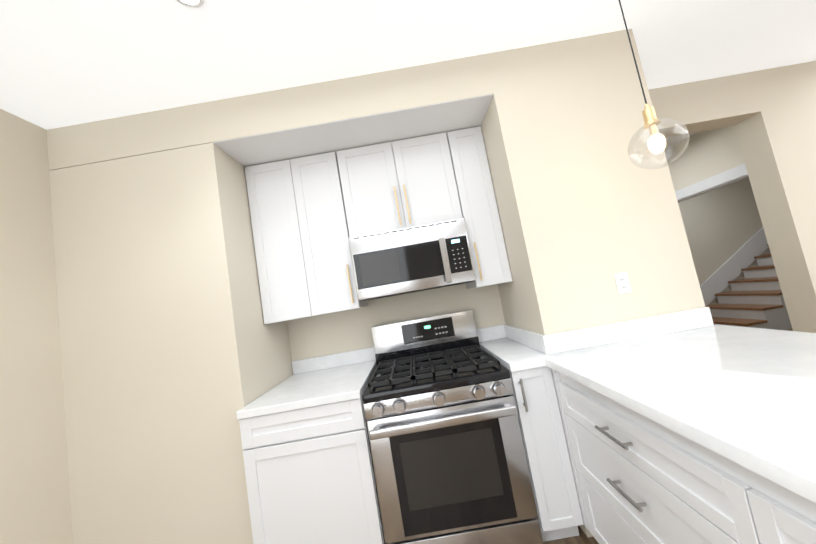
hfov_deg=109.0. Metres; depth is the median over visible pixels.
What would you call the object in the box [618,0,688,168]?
pendant light
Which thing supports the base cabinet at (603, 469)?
on the floor
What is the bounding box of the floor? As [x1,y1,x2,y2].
[543,328,792,543]
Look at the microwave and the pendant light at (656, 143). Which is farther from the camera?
the microwave
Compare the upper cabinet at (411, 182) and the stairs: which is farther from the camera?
the stairs
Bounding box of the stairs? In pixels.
[700,227,791,329]
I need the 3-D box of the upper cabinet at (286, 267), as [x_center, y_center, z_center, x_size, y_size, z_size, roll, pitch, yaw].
[-0.859,-0.209,2.157,0.380,1.104,0.357,-10,-5,0]
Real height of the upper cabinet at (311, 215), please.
1.104 m
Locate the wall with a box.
[0,29,815,543]
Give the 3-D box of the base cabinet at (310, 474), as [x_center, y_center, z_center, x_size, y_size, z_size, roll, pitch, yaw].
[-0.481,1.186,1.839,0.647,0.904,0.737,-10,-5,0]
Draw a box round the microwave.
[348,218,475,300]
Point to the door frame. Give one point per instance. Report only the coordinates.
(728, 177)
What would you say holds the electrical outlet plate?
attached to the wall
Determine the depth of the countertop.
1.09 m
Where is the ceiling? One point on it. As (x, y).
(63, 63)
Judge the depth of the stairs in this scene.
4.82 m
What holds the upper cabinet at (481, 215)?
attached to the wall
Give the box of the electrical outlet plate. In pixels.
[614,272,630,293]
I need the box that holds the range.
[362,309,542,543]
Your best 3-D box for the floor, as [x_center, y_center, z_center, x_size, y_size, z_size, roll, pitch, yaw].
[3.158,0.933,0.376,10.110,0.100,9.740,-10,-5,0]
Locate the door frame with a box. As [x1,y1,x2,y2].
[675,163,748,202]
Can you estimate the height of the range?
1.205 m
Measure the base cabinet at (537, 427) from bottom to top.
0.904 m
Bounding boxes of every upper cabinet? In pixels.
[244,158,322,323]
[300,152,367,313]
[332,132,463,241]
[448,126,511,288]
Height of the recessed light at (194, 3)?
0.007 m
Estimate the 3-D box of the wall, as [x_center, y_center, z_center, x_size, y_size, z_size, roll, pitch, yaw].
[2.917,-0.456,0.502,10.110,2.730,9.740,-10,-5,0]
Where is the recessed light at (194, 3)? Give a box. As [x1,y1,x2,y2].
[176,0,203,7]
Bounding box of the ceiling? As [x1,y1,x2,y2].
[0,0,815,151]
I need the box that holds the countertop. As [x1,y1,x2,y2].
[236,307,815,502]
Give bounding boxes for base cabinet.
[239,370,385,543]
[510,367,578,541]
[543,366,786,543]
[771,481,815,543]

